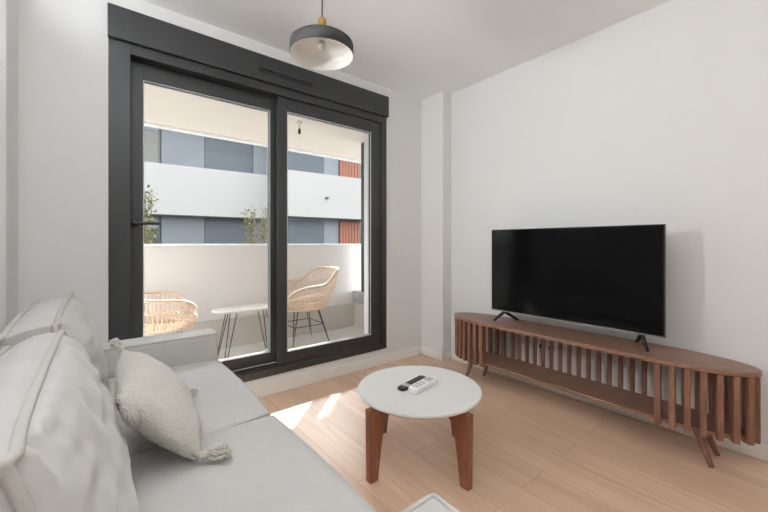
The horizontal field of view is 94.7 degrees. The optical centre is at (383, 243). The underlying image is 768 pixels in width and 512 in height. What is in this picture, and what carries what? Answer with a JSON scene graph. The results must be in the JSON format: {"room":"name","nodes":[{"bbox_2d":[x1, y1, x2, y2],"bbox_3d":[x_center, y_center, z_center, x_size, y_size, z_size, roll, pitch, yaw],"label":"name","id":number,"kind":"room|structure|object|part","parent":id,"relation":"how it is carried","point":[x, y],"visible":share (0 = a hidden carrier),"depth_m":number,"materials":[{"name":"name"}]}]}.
{"room":"living room","nodes":[
{"label":"living room","id":0,"kind":"room"},
{"bbox_2d":[0,0,17,333],"bbox_3d":[-1.828,-0.173,1.661,0.120,2.600,0.298,0,0,-39],"label":"wall","id":1,"kind":"structure","parent":0,"point":[8,8],"depth_m":1.62,"materials":[{"name":"white paint"}]},
{"bbox_2d":[18,0,420,387],"bbox_3d":[-0.864,-0.173,2.862,3.450,2.600,0.360,0,0,-39],"label":"wall","id":2,"kind":"structure","parent":0,"point":[63,44],"depth_m":1.97,"materials":[{"name":"white paint"}]},
{"bbox_2d":[108,2,388,381],"bbox_3d":[-0.834,-0.195,2.758,2.083,2.362,0.260,0,0,-39],"label":"door","id":3,"kind":"structure","parent":2,"relation":"in","point":[142,48],"depth_m":2.54,"materials":[{"name":"grey metal"}]},
{"bbox_3d":[-1.481,-0.123,2.192,0.153,0.050,0.056,0,0,-39],"label":"handle","id":4,"kind":"part","parent":3,"relation":"part of","materials":[{"name":"black plastic"}]},
{"bbox_3d":[-1.200,-0.102,2.483,0.949,2.041,0.044,0,0,-39],"label":"sash","id":5,"kind":"part","parent":3,"relation":"part of","materials":[{"name":"grey metal"}]},
{"bbox_3d":[-0.432,-0.102,3.023,0.998,2.043,0.044,0,0,-39],"label":"sash","id":6,"kind":"part","parent":3,"relation":"part of","materials":[{"name":"grey metal"}]},
{"bbox_2d":[250,345,421,397],"bbox_3d":[-0.744,1.084,2.719,2.897,0.084,0.012,0,0,-39],"label":"baseboard","id":7,"kind":"structure","parent":2,"relation":"attached to","point":[295,382],"depth_m":2.95,"materials":[{"name":"white paint"}]},
{"bbox_2d":[145,303,352,348],"bbox_3d":[-2.682,0.943,2.877,5.839,0.308,0.012,0,0,-39],"label":"floor","id":8,"kind":"structure","parent":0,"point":[247,329],"depth_m":3.96,"materials":[{"name":"tile"}]},
{"bbox_2d":[144,246,360,325],"bbox_3d":[-1.737,0.679,3.745,8.400,1.295,0.149,0,0,-39],"label":"wall","id":9,"kind":"structure","parent":0,"point":[210,278],"depth_m":3.75,"materials":[{"name":"white paint"}]},
{"bbox_2d":[144,244,360,246],"bbox_3d":[-1.737,0.018,3.745,8.400,0.026,0.170,0,0,-39],"label":"trim","id":10,"kind":"structure","parent":9,"relation":"on","point":[145,245],"depth_m":3.69,"materials":[{"name":"white"}]},
{"bbox_2d":[144,126,360,243],"bbox_3d":[-6.989,-0.423,12.351,25.000,9.500,7.100,0,0,-36],"label":"apartment building","id":11,"kind":"structure","parent":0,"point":[203,185],"depth_m":11.15,"materials":[{"name":"grey paint"}]},
{"bbox_2d":[144,126,157,130],"bbox_3d":[-6.967,-3.454,9.996,0.980,0.378,0.019,0,0,-35],"label":"shutter","id":12,"kind":"object","parent":11,"relation":"hanging from","point":[146,128],"depth_m":10.16,"materials":[{"name":"grey"}]},
{"bbox_3d":[-6.970,-2.773,9.999,0.980,0.964,0.011,0,0,-36],"label":"pane","id":13,"kind":"part","parent":11,"relation":"part of","materials":[{"name":"grey glass"}]},
{"bbox_2d":[144,216,157,228],"bbox_3d":[-6.967,-0.609,9.996,0.980,0.379,0.019,0,0,-35],"label":"shutter","id":14,"kind":"object","parent":11,"relation":"hanging from","point":[156,217],"depth_m":10.21,"materials":[{"name":"grey"}]},
{"bbox_3d":[-6.970,0.074,9.999,0.980,0.966,0.011,0,0,-36],"label":"pane","id":15,"kind":"part","parent":11,"relation":"part of","materials":[{"name":"grey"}]},
{"bbox_3d":[-6.053,-2.952,10.685,1.130,1.422,0.100,0,0,-35],"label":"panel","id":16,"kind":"part","parent":11,"relation":"part of","materials":[{"name":"grey"}]},
{"bbox_3d":[-6.053,-0.105,10.685,1.130,1.425,0.100,0,0,-35],"label":"panel","id":17,"kind":"part","parent":11,"relation":"part of","materials":[{"name":"grey"}]},
{"bbox_2d":[205,137,252,172],"bbox_3d":[-4.999,-2.952,11.455,1.440,1.422,0.070,0,0,-35],"label":"shutter","id":18,"kind":"object","parent":11,"relation":"hanging from","point":[220,154],"depth_m":11.40,"materials":[{"name":"grey"}]},
{"bbox_2d":[205,217,252,243],"bbox_3d":[-4.999,-0.105,11.455,1.440,1.425,0.070,0,0,-35],"label":"shutter","id":19,"kind":"object","parent":11,"relation":"hanging from","point":[217,230],"depth_m":11.37,"materials":[{"name":"grey"}]},
{"bbox_3d":[-4.218,-2.952,12.013,0.440,1.422,0.070,0,0,-35],"label":"panel","id":20,"kind":"part","parent":11,"relation":"part of","materials":[{"name":"grey"}]},
{"bbox_3d":[-4.218,-0.105,12.013,0.440,1.425,0.070,0,0,-35],"label":"panel","id":21,"kind":"part","parent":11,"relation":"part of","materials":[{"name":"grey"}]},
{"bbox_2d":[288,151,323,173],"bbox_3d":[-2.683,-2.982,11.756,1.460,1.422,0.070,0,0,-35],"label":"shutter","id":22,"kind":"object","parent":11,"relation":"hanging from","point":[296,161],"depth_m":11.77,"materials":[{"name":"grey metal"}]},
{"bbox_2d":[288,220,323,243],"bbox_3d":[-2.683,-0.086,11.756,1.460,1.325,0.070,0,0,-35],"label":"shutter","id":23,"kind":"object","parent":11,"relation":"hanging from","point":[299,231],"depth_m":11.77,"materials":[{"name":"grey"}]},
{"bbox_3d":[-1.853,-2.982,12.348,0.560,1.422,0.070,0,0,-35],"label":"panel","id":24,"kind":"part","parent":11,"relation":"part of","materials":[{"name":"grey"}]},
{"bbox_3d":[-1.853,-0.136,12.348,0.560,1.425,0.070,0,0,-35],"label":"panel","id":25,"kind":"part","parent":11,"relation":"part of","materials":[{"name":"grey"}]},
{"bbox_2d":[144,83,363,159],"bbox_3d":[-1.567,-1.446,3.535,8.400,0.295,1.569,0,0,-39],"label":"ceiling","id":26,"kind":"structure","parent":0,"point":[164,106],"depth_m":3.83,"materials":[{"name":"beige paint"}]},
{"bbox_2d":[144,121,360,163],"bbox_3d":[-2.092,-1.433,4.185,8.400,0.320,0.099,0,0,-39],"label":"trim","id":27,"kind":"structure","parent":26,"relation":"attached to","point":[148,124],"depth_m":4.34,"materials":[{"name":"white paint"}]},
{"bbox_2d":[297,121,301,133],"bbox_3d":[-0.900,-1.230,3.759,0.048,0.134,0.048,0,0,-39],"label":"holder","id":28,"kind":"object","parent":26,"relation":"hanging from","point":[299,123],"visible":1,"depth_m":3.75,"materials":[{"name":"white paint"}]},
{"bbox_2d":[218,326,363,359],"bbox_3d":[-1.382,1.212,3.305,8.400,0.230,0.979,0,0,-39],"label":"floor","id":29,"kind":"structure","parent":0,"point":[335,334],"depth_m":3.96,"materials":[{"name":"tile"}]},
{"bbox_2d":[144,291,197,336],"bbox_3d":[-1.917,0.682,2.877,0.699,0.828,0.710,0,0,-39],"label":"rattan armchair","id":30,"kind":"object","parent":29,"relation":"on","point":[162,326],"visible":0.5,"depth_m":2.81,"materials":[{"name":"beige wicker"}]},
{"bbox_3d":[-1.857,0.686,2.922,0.524,0.025,0.524,0,0,-39],"label":"seat","id":31,"kind":"part","parent":30,"relation":"part of","materials":[{"name":"wicker"}]},
{"bbox_2d":[211,302,267,358],"bbox_3d":[-1.300,0.855,3.474,0.720,0.483,0.396,0,0,-39],"label":"side table","id":32,"kind":"object","parent":29,"relation":"on","point":[256,306],"visible":0.64,"depth_m":3.39,"materials":[{"name":"white laminate"}]},
{"bbox_3d":[-1.555,0.865,3.424,0.097,0.462,0.081,0,0,-2],"label":"leg","id":33,"kind":"part","parent":32,"relation":"part of","materials":[{"name":"grey metal"}]},
{"bbox_3d":[-1.403,0.865,3.235,0.081,0.462,0.097,0,0,14],"label":"leg","id":34,"kind":"part","parent":32,"relation":"part of","materials":[{"name":"grey metal"}]},
{"bbox_3d":[-1.259,0.865,3.663,0.081,0.462,0.097,0,0,14],"label":"leg","id":35,"kind":"part","parent":32,"relation":"part of","materials":[{"name":"grey metal"}]},
{"bbox_2d":[288,266,338,346],"bbox_3d":[-0.830,0.682,3.888,0.699,0.828,0.710,0,0,-39],"label":"rattan armchair","id":36,"kind":"object","parent":29,"relation":"on","point":[302,306],"visible":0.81,"depth_m":3.80,"materials":[{"name":"beige wicker"}]},
{"bbox_3d":[-0.901,0.897,3.611,0.052,0.399,0.134,0,0,-9],"label":"leg","id":37,"kind":"part","parent":36,"relation":"part of","materials":[{"name":"grey metal"}]},
{"bbox_3d":[-0.891,0.686,3.843,0.524,0.025,0.524,0,0,-39],"label":"seat","id":38,"kind":"part","parent":36,"relation":"part of","materials":[{"name":"wicker"}]},
{"bbox_3d":[-0.851,0.897,4.079,0.052,0.399,0.147,0,0,19],"label":"leg","id":39,"kind":"part","parent":36,"relation":"part of","materials":[{"name":"grey metal"}]},
{"bbox_3d":[-0.652,0.897,3.832,0.147,0.399,0.052,0,0,-7],"label":"leg","id":40,"kind":"part","parent":36,"relation":"part of","materials":[{"name":"grey metal"}]},
{"bbox_2d":[354,303,363,328],"bbox_3d":[-0.055,0.939,4.368,0.120,0.314,0.964,0,0,-39],"label":"wall","id":41,"kind":"structure","parent":0,"point":[358,308],"depth_m":4.60,"materials":[{"name":"paint"}]},
{"bbox_2d":[353,290,363,304],"bbox_3d":[-0.055,0.703,4.368,0.150,0.157,0.964,0,0,-39],"label":"trim","id":42,"kind":"structure","parent":41,"relation":"on","point":[358,296],"depth_m":4.59,"materials":[{"name":"grey"}]},
{"bbox_2d":[361,142,363,291],"bbox_3d":[-0.037,-0.337,4.290,0.050,1.920,0.765,0,0,-39],"label":"divider","id":43,"kind":"object","parent":42,"relation":"on","point":[362,144],"visible":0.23,"depth_m":4.55,"materials":[{"name":"grey metal"}]},
{"bbox_2d":[142,0,670,99],"bbox_3d":[0.907,-1.573,0.667,3.450,0.200,6.000,0,0,-39],"label":"ceiling","id":44,"kind":"structure","parent":0,"point":[419,49],"depth_m":2.41,"materials":[{"name":"white paint"}]},
{"bbox_2d":[290,0,353,69],"bbox_3d":[-0.320,-1.223,1.830,0.324,0.500,0.324,0,0,-39],"label":"pendant lamp","id":45,"kind":"object","parent":44,"relation":"hanging from","point":[320,46],"visible":1,"depth_m":1.85,"materials":[{"name":"grey metal"}]},
{"bbox_2d":[318,17,325,24],"bbox_3d":[-0.320,-1.107,1.830,0.042,0.116,0.042,0,0,-39],"label":"socket","id":46,"kind":"object","parent":45,"relation":"attached to","point":[321,20],"depth_m":1.81,"materials":[{"name":"gold metal"}]},
{"bbox_3d":[-0.320,-1.011,1.830,0.324,0.076,0.324,0,0,-39],"label":"lamp shade","id":47,"kind":"part","parent":45,"relation":"part of","materials":[{"name":"grey metal"}]},
{"bbox_3d":[-0.320,-1.304,1.830,0.006,0.282,0.006,0,0,29],"label":"cord","id":48,"kind":"part","parent":45,"relation":"part of","materials":[{"name":"black plastic"}]},
{"bbox_3d":[-0.320,-1.021,1.830,0.048,0.044,0.048,0,0,-39],"label":"bulb","id":49,"kind":"part","parent":45,"relation":"part of","materials":[{"name":"grey glass"}]},
{"bbox_2d":[421,91,450,351],"bbox_3d":[0.521,-0.173,3.557,0.122,2.600,0.298,0,0,-39],"label":"wall","id":50,"kind":"structure","parent":0,"point":[436,108],"depth_m":3.48,"materials":[{"name":"white paint"}]},
{"bbox_2d":[421,346,450,360],"bbox_3d":[0.519,1.084,3.538,0.121,0.084,0.297,0,0,-39],"label":"baseboard","id":51,"kind":"structure","parent":50,"relation":"attached to","point":[427,351],"depth_m":3.45,"materials":[{"name":"white paint"}]},
{"bbox_2d":[259,354,767,511],"bbox_3d":[0.907,1.227,0.667,3.450,0.200,6.000,0,0,-39],"label":"floor","id":52,"kind":"structure","parent":0,"point":[536,449],"depth_m":1.85,"materials":[{"name":"brown wood"}]},
{"bbox_2d":[0,292,460,511],"bbox_3d":[-0.821,0.676,1.137,1.000,0.903,2.096,0,0,-39],"label":"sofa","id":53,"kind":"object","parent":52,"relation":"on","point":[66,445],"visible":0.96,"depth_m":0.93,"materials":[{"name":"grey fabric"}]},
{"bbox_2d":[0,295,110,393],"bbox_3d":[-1.231,0.474,1.365,0.285,0.495,0.883,0,0,-39],"label":"cushion","id":54,"kind":"object","parent":53,"relation":"on","point":[50,315],"depth_m":1.21,"materials":[{"name":"grey fabric"}]},
{"bbox_2d":[0,333,139,511],"bbox_3d":[-0.682,0.484,0.724,0.293,0.480,0.841,0,0,-39],"label":"cushion","id":55,"kind":"object","parent":53,"relation":"on","point":[64,448],"depth_m":0.58,"materials":[{"name":"grey fabric"}]},
{"bbox_3d":[-1.385,0.800,1.915,0.874,0.530,0.176,0,0,-39],"label":"arm","id":56,"kind":"part","parent":53,"relation":"part of","materials":[{"name":"grey fabric"}]},
{"bbox_2d":[109,338,232,460],"bbox_3d":[-0.744,0.509,1.206,0.301,0.314,0.549,0,0,-39],"label":"throw pillow","id":57,"kind":"object","parent":53,"relation":"on","point":[151,399],"visible":1,"depth_m":1.05,"materials":[{"name":"beige fabric"}]},
{"bbox_2d":[108,360,269,455],"bbox_3d":[-1.033,0.744,1.523,0.845,0.161,0.907,0,0,-39],"label":"seat cushion","id":58,"kind":"object","parent":53,"relation":"on","point":[222,401],"depth_m":1.51,"materials":[{"name":"grey fabric"}]},
{"bbox_2d":[130,417,373,511],"bbox_3d":[-0.486,0.744,0.845,0.846,0.161,0.901,0,0,-39],"label":"seat cushion","id":59,"kind":"object","parent":53,"relation":"on","point":[269,467],"depth_m":1.01,"materials":[{"name":"grey fabric"}]},
{"bbox_3d":[-0.221,0.800,0.387,0.982,0.530,0.176,0,0,-39],"label":"arm","id":60,"kind":"part","parent":53,"relation":"part of","materials":[{"name":"grey fabric"}]},
{"bbox_2d":[358,366,481,490],"bbox_3d":[0.185,0.942,1.877,0.646,0.369,0.646,0,0,-15],"label":"coffee table","id":61,"kind":"object","parent":52,"relation":"on","point":[454,394],"visible":0.94,"depth_m":1.69,"materials":[{"name":"white laminate"}]},
{"bbox_3d":[0.045,0.955,1.765,0.319,0.344,0.036,0,0,-39],"label":"leg","id":62,"kind":"part","parent":61,"relation":"part of","materials":[{"name":"brown wood"}]},
{"bbox_3d":[0.072,0.955,2.017,0.036,0.344,0.319,0,0,-39],"label":"leg","id":63,"kind":"part","parent":61,"relation":"part of","materials":[{"name":"brown wood"}]},
{"bbox_2d":[398,375,425,390],"bbox_3d":[0.153,0.748,1.900,0.046,0.018,0.220,0,0,40],"label":"remote control","id":64,"kind":"object","parent":61,"relation":"on","point":[403,387],"visible":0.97,"depth_m":1.87,"materials":[{"name":"grey plastic"}]},
{"bbox_2d":[408,376,436,393],"bbox_3d":[0.207,0.744,1.869,0.058,0.027,0.215,0,0,40],"label":"remote control","id":65,"kind":"object","parent":61,"relation":"on","point":[427,382],"visible":1,"depth_m":1.84,"materials":[{"name":"white plastic"}]},
{"bbox_3d":[0.298,0.955,1.738,0.036,0.344,0.319,0,0,-39],"label":"leg","id":66,"kind":"part","parent":61,"relation":"part of","materials":[{"name":"brown wood"}]},
{"bbox_2d":[454,312,762,467],"bbox_3d":[1.227,0.871,2.417,0.344,0.520,1.860,0,0,-39],"label":"media console","id":67,"kind":"object","parent":52,"relation":"on","point":[734,387],"visible":0.98,"depth_m":2.06,"materials":[{"name":"brown wood"}]},
{"bbox_3d":[0.717,1.036,2.957,0.093,0.189,0.043,0,0,39],"label":"leg","id":68,"kind":"part","parent":67,"relation":"part of","materials":[{"name":"brown wood"}]},
{"bbox_3d":[0.865,1.036,2.990,0.043,0.190,0.099,0,0,-27],"label":"leg","id":69,"kind":"part","parent":67,"relation":"part of","materials":[{"name":"brown wood"}]},
{"bbox_2d":[491,224,665,351],"bbox_3d":[1.234,0.250,2.424,0.190,0.717,1.117,0,0,-39],"label":"television","id":70,"kind":"object","parent":67,"relation":"on","point":[606,277],"visible":1,"depth_m":2.28,"materials":[{"name":"black plastic"}]},
{"bbox_3d":[1.227,0.940,2.417,0.284,0.019,1.800,0,0,-39],"label":"panel","id":71,"kind":"part","parent":67,"relation":"part of","materials":[{"name":"brown wood"}]},
{"bbox_3d":[1.227,0.624,2.417,0.344,0.026,1.860,0,0,-39],"label":"panel","id":72,"kind":"part","parent":67,"relation":"part of","materials":[{"name":"brown wood"}]},
{"bbox_3d":[1.635,1.036,1.818,0.043,0.189,0.096,0,0,-27],"label":"leg","id":73,"kind":"part","parent":67,"relation":"part of","materials":[{"name":"brown wood"}]},
{"bbox_3d":[1.742,1.036,1.903,0.097,0.190,0.043,0,0,39],"label":"leg","id":74,"kind":"part","parent":67,"relation":"part of","materials":[{"name":"brown wood"}]},
{"bbox_2d":[451,0,767,444],"bbox_3d":[2.257,-0.173,1.622,0.150,2.600,5.490,0,0,-39],"label":"wall","id":75,"kind":"structure","parent":0,"point":[659,114],"depth_m":2.22,"materials":[{"name":"white paint"}]},
{"bbox_2d":[537,340,546,352],"bbox_3d":[1.235,0.802,2.759,0.012,0.080,0.080,0,0,-39],"label":"wall socket","id":76,"kind":"object","parent":75,"relation":"attached to","point":[538,341],"visible":0.49,"depth_m":2.77,"materials":[{"name":"white paint"}]},
{"bbox_2d":[547,342,556,354],"bbox_3d":[1.280,0.802,2.703,0.012,0.080,0.080,0,0,-39],"label":"wall socket","id":77,"kind":"object","parent":75,"relation":"attached to","point":[555,345],"visible":0.34,"depth_m":2.68,"materials":[{"name":"white paint"}]},
{"bbox_2d":[451,350,767,461],"bbox_3d":[2.287,1.084,1.455,0.012,0.084,5.190,0,0,-39],"label":"baseboard","id":78,"kind":"structure","parent":75,"relation":"attached to","point":[760,451],"depth_m":2.25,"materials":[{"name":"white paint"}]},
{"label":"outside","id":79,"kind":"structure","parent":0,"visible":0},
{"bbox_3d":[-12.407,4.477,31.300,100.000,0.300,55.700,0,0,-39],"label":"floor","id":80,"kind":"structure","parent":79,"visible":0},
{"bbox_2d":[144,184,161,243],"bbox_3d":[-4.448,1.609,6.624,0.489,5.438,0.660,0,0,-39],"label":"young tree","id":81,"kind":"object","parent":80,"relation":"on","point":[146,234],"visible":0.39,"depth_m":6.64,"materials":[{"name":"green plant"}]},
{"bbox_2d":[240,203,267,243],"bbox_3d":[-3.247,1.639,9.068,0.887,5.378,0.852,0,0,-39],"label":"young tree","id":82,"kind":"object","parent":80,"relation":"on","point":[255,237],"visible":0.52,"depth_m":9.09,"materials":[{"name":"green plant"}]}
]}

